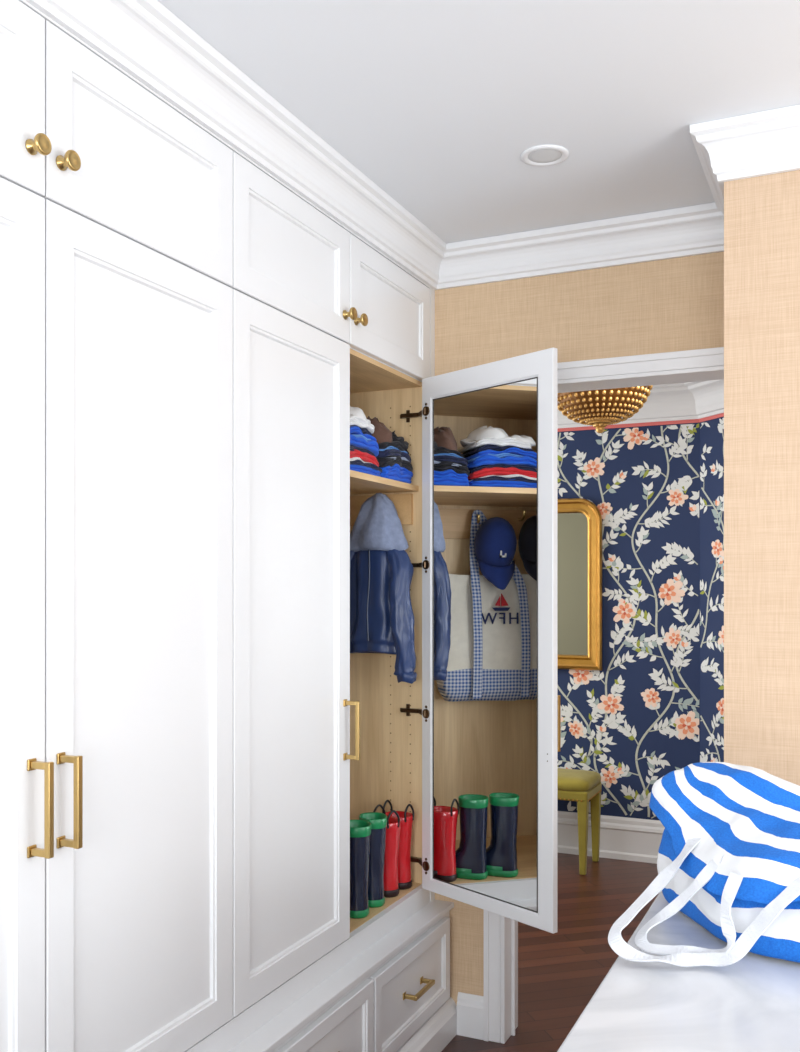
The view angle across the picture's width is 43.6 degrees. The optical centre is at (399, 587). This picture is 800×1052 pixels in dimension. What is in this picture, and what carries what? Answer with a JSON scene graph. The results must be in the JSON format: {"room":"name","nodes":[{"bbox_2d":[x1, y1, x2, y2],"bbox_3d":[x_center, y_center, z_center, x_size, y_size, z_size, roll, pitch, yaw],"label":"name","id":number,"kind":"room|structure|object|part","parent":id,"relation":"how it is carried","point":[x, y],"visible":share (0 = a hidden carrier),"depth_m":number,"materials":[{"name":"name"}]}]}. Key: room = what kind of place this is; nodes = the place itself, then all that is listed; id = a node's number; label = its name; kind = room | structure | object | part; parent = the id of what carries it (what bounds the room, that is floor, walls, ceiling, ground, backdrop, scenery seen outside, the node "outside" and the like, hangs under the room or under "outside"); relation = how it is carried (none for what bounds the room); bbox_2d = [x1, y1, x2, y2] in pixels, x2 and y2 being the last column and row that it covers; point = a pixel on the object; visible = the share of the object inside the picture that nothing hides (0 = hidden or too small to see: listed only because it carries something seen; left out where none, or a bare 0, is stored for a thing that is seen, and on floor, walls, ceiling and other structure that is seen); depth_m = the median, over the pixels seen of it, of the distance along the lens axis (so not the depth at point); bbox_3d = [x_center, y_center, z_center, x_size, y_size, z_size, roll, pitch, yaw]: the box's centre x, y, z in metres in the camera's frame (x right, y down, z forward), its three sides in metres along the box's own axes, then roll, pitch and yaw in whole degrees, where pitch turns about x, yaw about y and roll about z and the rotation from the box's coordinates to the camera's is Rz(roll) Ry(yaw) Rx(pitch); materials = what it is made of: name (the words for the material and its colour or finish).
{"room":"mudroom","nodes":[
{"label":"mudroom","id":0,"kind":"room"},
{"bbox_2d":[158,0,799,243],"bbox_3d":[0.320,-1.170,1.667,5.400,0.100,7.900,0,0,24],"label":"ceiling","id":1,"kind":"structure","parent":0,"point":[438,103],"depth_m":2.22,"materials":[{"name":"white paint"}]},
{"bbox_2d":[521,145,568,165],"bbox_3d":[0.375,-1.117,2.588,0.124,0.006,0.124,0,0,24],"label":"recessed light","id":2,"kind":"object","parent":1,"relation":"in","point":[540,155],"visible":1,"depth_m":2.58,"materials":[{"name":"white"}]},
{"bbox_2d":[557,385,652,432],"bbox_3d":[0.861,-0.893,4.300,0.482,0.452,0.482,0,0,-41],"label":"beaded chandelier","id":3,"kind":"object","parent":1,"relation":"hanging from","point":[599,409],"visible":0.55,"depth_m":4.20,"materials":[{"name":"gold metal"}]},
{"bbox_2d":[441,853,658,1051],"bbox_3d":[0.320,1.520,1.667,5.400,0.100,7.900,0,0,24],"label":"floor","id":4,"kind":"structure","parent":0,"point":[559,973],"depth_m":4.03,"materials":[{"name":"brown wood"}]},
{"bbox_2d":[0,0,560,1051],"bbox_3d":[-0.532,0.236,2.025,1.113,2.468,2.934,0,0,24],"label":"tall cabinet","id":5,"kind":"object","parent":4,"relation":"on","point":[193,736],"visible":0.88,"depth_m":2.21,"materials":[{"name":"white paint"}]},
{"bbox_3d":[-0.743,-0.835,1.480,0.020,0.308,0.572,0,0,25],"label":"door","id":6,"kind":"part","parent":5,"relation":"part of","materials":[{"name":"white paint"}]},
{"bbox_3d":[-0.743,0.148,1.480,0.020,1.650,0.572,0,0,25],"label":"door","id":7,"kind":"part","parent":5,"relation":"part of","materials":[{"name":"white paint"}]},
{"bbox_3d":[-0.614,-0.752,1.698,0.034,0.035,0.035,0,0,25],"label":"knob","id":8,"kind":"part","parent":5,"relation":"part of","materials":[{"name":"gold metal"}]},
{"bbox_3d":[-0.609,0.375,1.696,0.046,0.168,0.020,0,0,25],"label":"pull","id":9,"kind":"part","parent":5,"relation":"part of","materials":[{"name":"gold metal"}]},
{"bbox_3d":[-0.585,-0.752,1.763,0.034,0.035,0.035,0,0,25],"label":"knob","id":10,"kind":"part","parent":5,"relation":"part of","materials":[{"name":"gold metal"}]},
{"bbox_3d":[-0.580,0.375,1.759,0.046,0.168,0.020,0,0,25],"label":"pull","id":11,"kind":"part","parent":5,"relation":"part of","materials":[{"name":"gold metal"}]},
{"bbox_3d":[-0.504,-0.835,2.004,0.020,0.308,0.571,0,0,25],"label":"door","id":12,"kind":"part","parent":5,"relation":"part of","materials":[{"name":"white paint"}]},
{"bbox_3d":[-0.504,0.148,2.004,0.020,1.650,0.571,0,0,25],"label":"door","id":13,"kind":"part","parent":5,"relation":"part of","materials":[{"name":"white paint"}]},
{"bbox_3d":[-0.266,-0.835,2.527,0.020,0.308,0.570,0,0,25],"label":"door","id":14,"kind":"part","parent":5,"relation":"part of","materials":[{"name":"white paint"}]},
{"bbox_3d":[-0.266,0.148,2.527,0.020,1.650,0.570,0,0,25],"label":"door","id":15,"kind":"part","parent":5,"relation":"part of","materials":[{"name":"white paint"}]},
{"bbox_3d":[-0.317,1.209,2.238,0.018,0.262,1.141,0,0,25],"label":"drawer","id":16,"kind":"part","parent":5,"relation":"part of","materials":[{"name":"white paint"}]},
{"bbox_3d":[-0.137,-0.752,2.746,0.034,0.035,0.035,0,0,25],"label":"knob","id":17,"kind":"part","parent":5,"relation":"part of","materials":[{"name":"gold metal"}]},
{"bbox_3d":[-0.131,0.390,2.743,0.046,0.168,0.020,0,0,25],"label":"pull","id":18,"kind":"part","parent":5,"relation":"part of","materials":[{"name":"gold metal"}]},
{"bbox_2d":[350,820,370,918],"bbox_3d":[-0.138,0.840,3.026,0.087,0.270,0.170,0,0,-13],"label":"boot","id":19,"kind":"object","parent":5,"relation":"in","point":[360,830],"visible":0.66,"depth_m":2.95,"materials":[{"name":"blue rubber"}]},
{"bbox_3d":[-0.109,-0.752,2.807,0.034,0.035,0.035,0,0,25],"label":"knob","id":20,"kind":"part","parent":5,"relation":"part of","materials":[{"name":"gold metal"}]},
{"bbox_2d":[350,405,381,476],"bbox_3d":[-0.220,-0.451,3.031,0.270,0.226,0.266,0,0,24],"label":"folded clothes","id":21,"kind":"object","parent":5,"relation":"in","point":[364,448],"visible":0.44,"depth_m":2.99,"materials":[{"name":"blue fabric"}]},
{"bbox_2d":[359,812,386,907],"bbox_3d":[-0.092,0.840,3.127,0.087,0.270,0.170,0,0,-13],"label":"boot","id":22,"kind":"object","parent":5,"relation":"in","point":[376,898],"visible":0.66,"depth_m":3.05,"materials":[{"name":"blue rubber"}]},
{"bbox_2d":[350,494,416,683],"bbox_3d":[-0.082,-0.001,3.265,0.310,0.610,0.137,0,0,24],"label":"jacket","id":23,"kind":"object","parent":5,"relation":"hanging from","point":[381,570],"visible":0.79,"depth_m":3.21,"materials":[{"name":"blue fabric"}]},
{"bbox_2d":[350,494,409,552],"bbox_3d":[-0.074,-0.208,3.257,0.229,0.195,0.120,0,0,25],"label":"hood","id":24,"kind":"object","parent":23,"relation":"attached to","point":[377,528],"depth_m":3.21,"materials":[{"name":"blue fabric"}]},
{"bbox_2d":[373,804,400,897],"bbox_3d":[-0.061,0.837,3.221,0.087,0.275,0.172,0,0,-29],"label":"boot","id":25,"kind":"object","parent":5,"relation":"in","point":[391,889],"visible":0.56,"depth_m":3.15,"materials":[{"name":"red rubber"}]},
{"bbox_3d":[-0.028,-0.835,3.050,0.020,0.308,0.572,0,0,25],"label":"door","id":26,"kind":"part","parent":5,"relation":"part of","materials":[{"name":"white paint"}]},
{"bbox_2d":[366,417,412,483],"bbox_3d":[-0.096,-0.443,3.236,0.230,0.214,0.204,0,0,24],"label":"folded clothes","id":27,"kind":"object","parent":5,"relation":"in","point":[394,460],"visible":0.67,"depth_m":3.16,"materials":[{"name":"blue fabric"}]},
{"bbox_2d":[382,800,413,889],"bbox_3d":[-0.031,0.837,3.294,0.171,0.275,0.087,0,0,42],"label":"boot","id":28,"kind":"object","parent":5,"relation":"in","point":[404,857],"visible":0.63,"depth_m":3.23,"materials":[{"name":"red rubber"}]},
{"bbox_3d":[0.040,1.209,3.021,0.018,0.262,0.559,0,0,25],"label":"drawer","id":29,"kind":"part","parent":5,"relation":"part of","materials":[{"name":"white paint"}]},
{"bbox_3d":[0.058,1.208,3.012,0.044,0.020,0.150,0,0,25],"label":"drawer pull","id":30,"kind":"part","parent":5,"relation":"part of","materials":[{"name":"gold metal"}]},
{"bbox_3d":[-0.425,1.414,1.987,0.030,0.112,2.914,0,0,25],"label":"moulding","id":31,"kind":"part","parent":5,"relation":"part of","materials":[{"name":"white paint"}]},
{"bbox_2d":[434,378,536,911],"bbox_3d":[0.251,0.163,3.035,0.003,1.538,0.451,0,0,-40],"label":"mirror","id":32,"kind":"object","parent":5,"relation":"attached to","point":[485,432],"depth_m":3.02,"materials":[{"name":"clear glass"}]},
{"bbox_3d":[0.259,0.148,3.033,0.021,1.650,0.557,0,0,-40],"label":"open door frame","id":33,"kind":"part","parent":5,"relation":"part of","materials":[{"name":"white paint"}]},
{"bbox_3d":[0.441,0.390,2.869,0.046,0.168,0.020,0,0,-40],"label":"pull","id":34,"kind":"part","parent":5,"relation":"part of","materials":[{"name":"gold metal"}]},
{"bbox_2d":[557,768,601,874],"bbox_3d":[0.769,1.224,5.359,0.567,0.492,0.342,0,0,24],"label":"stool","id":35,"kind":"object","parent":4,"relation":"on","point":[580,786],"visible":0.42,"depth_m":5.15,"materials":[{"name":"yellow wood"}]},
{"bbox_2d":[557,768,600,791],"bbox_3d":[0.769,1.012,5.359,0.567,0.067,0.342,0,0,25],"label":"cushion","id":36,"kind":"object","parent":35,"relation":"on","point":[568,780],"depth_m":5.18,"materials":[{"name":"yellow fabric"}]},
{"bbox_2d":[557,891,799,1051],"bbox_3d":[0.773,1.015,1.190,1.080,0.910,2.307,0,0,24],"label":"countertop","id":37,"kind":"structure","parent":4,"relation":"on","point":[751,1003],"depth_m":1.34,"materials":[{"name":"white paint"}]},
{"bbox_2d":[607,762,799,966],"bbox_3d":[0.660,0.436,1.604,0.558,0.240,0.514,0,0,24],"label":"tote","id":38,"kind":"object","parent":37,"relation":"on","point":[727,856],"visible":1,"depth_m":1.58,"materials":[{"name":"blue fabric"}]},
{"bbox_2d":[435,252,723,1005],"bbox_3d":[-0.192,0.175,3.549,2.706,2.590,0.120,0,0,24],"label":"wall","id":39,"kind":"structure","parent":0,"point":[674,304],"depth_m":3.15,"materials":[{"name":"beige fabric"}]},
{"bbox_2d":[457,992,483,1039],"bbox_3d":[0.233,1.403,3.279,0.094,0.135,0.018,0,0,24],"label":"baseboard","id":40,"kind":"structure","parent":39,"relation":"attached to","point":[470,1007],"depth_m":3.27,"materials":[{"name":"white wood"}]},
{"bbox_2d":[484,347,723,1043],"bbox_3d":[0.667,0.381,3.146,0.804,2.178,0.151,0,0,24],"label":"door frame","id":41,"kind":"structure","parent":39,"relation":"attached to","point":[500,932],"depth_m":3.15,"materials":[{"name":"white wood"}]},
{"bbox_2d":[557,423,699,819],"bbox_3d":[0.576,0.175,5.782,2.253,2.590,0.100,0,0,24],"label":"wall","id":42,"kind":"structure","parent":0,"point":[683,529],"depth_m":5.40,"materials":[{"name":"blue paper"}]},
{"bbox_2d":[557,498,601,669],"bbox_3d":[0.797,-0.022,5.598,0.668,0.945,0.034,0,0,24],"label":"mirror","id":43,"kind":"object","parent":42,"relation":"attached to","point":[579,520],"visible":0.49,"depth_m":5.52,"materials":[{"name":"gold metal"}]},
{"bbox_3d":[0.802,-0.022,5.608,0.524,0.801,0.007,0,0,25],"label":"glass","id":44,"kind":"part","parent":43,"relation":"part of","materials":[{"name":"grey mirror"}]},
{"bbox_2d":[557,811,664,862],"bbox_3d":[1.218,1.357,5.021,0.864,0.225,4.040,0,0,-44],"label":"baseboard","id":45,"kind":"structure","parent":42,"relation":"attached to","point":[621,838],"depth_m":5.43,"materials":[{"name":"white wood"}]},
{"bbox_2d":[557,423,698,818],"bbox_3d":[0.727,0.186,5.655,1.867,2.106,0.004,0,0,24],"label":"floral wallpaper","id":46,"kind":"object","parent":42,"relation":"attached to","point":[686,726],"visible":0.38,"depth_m":5.41,"materials":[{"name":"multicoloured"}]},
{"bbox_2d":[557,379,723,428],"bbox_3d":[1.162,-1.004,4.967,1.021,0.229,4.040,0,0,-44],"label":"trim","id":47,"kind":"structure","parent":42,"relation":"attached to","point":[700,399],"depth_m":5.26,"materials":[{"name":"white paint"}]},
{"bbox_2d":[557,413,723,431],"bbox_3d":[0.926,-0.881,4.740,3.751,0.018,1.503,0,0,24],"label":"trim","id":48,"kind":"structure","parent":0,"point":[722,414],"depth_m":5.37,"materials":[{"name":"white paint"}]},
{"bbox_2d":[700,417,723,765],"bbox_3d":[1.998,0.175,4.293,0.099,2.590,2.121,0,0,-21],"label":"wall","id":49,"kind":"structure","parent":0,"point":[710,694],"depth_m":5.19,"materials":[{"name":"blue paper"}]},
{"bbox_2d":[700,418,723,764],"bbox_3d":[1.805,0.186,4.659,0.004,2.106,1.294,0,0,-21],"label":"floral wallpaper","id":50,"kind":"object","parent":49,"relation":"attached to","point":[717,551],"visible":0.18,"depth_m":5.14,"materials":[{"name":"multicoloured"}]},
{"bbox_2d":[724,170,799,785],"bbox_3d":[2.064,0.175,2.230,2.494,2.590,0.650,0,0,24],"label":"wall","id":51,"kind":"structure","parent":0,"point":[762,213],"depth_m":2.42,"materials":[{"name":"beige fabric"}]},
{"bbox_2d":[25,0,799,289],"bbox_3d":[1.094,-1.057,1.292,3.479,0.124,2.919,0,0,24],"label":"crown molding","id":52,"kind":"structure","parent":51,"relation":"attached to","point":[145,39],"depth_m":2.43,"materials":[{"name":"white wood"}]}
]}

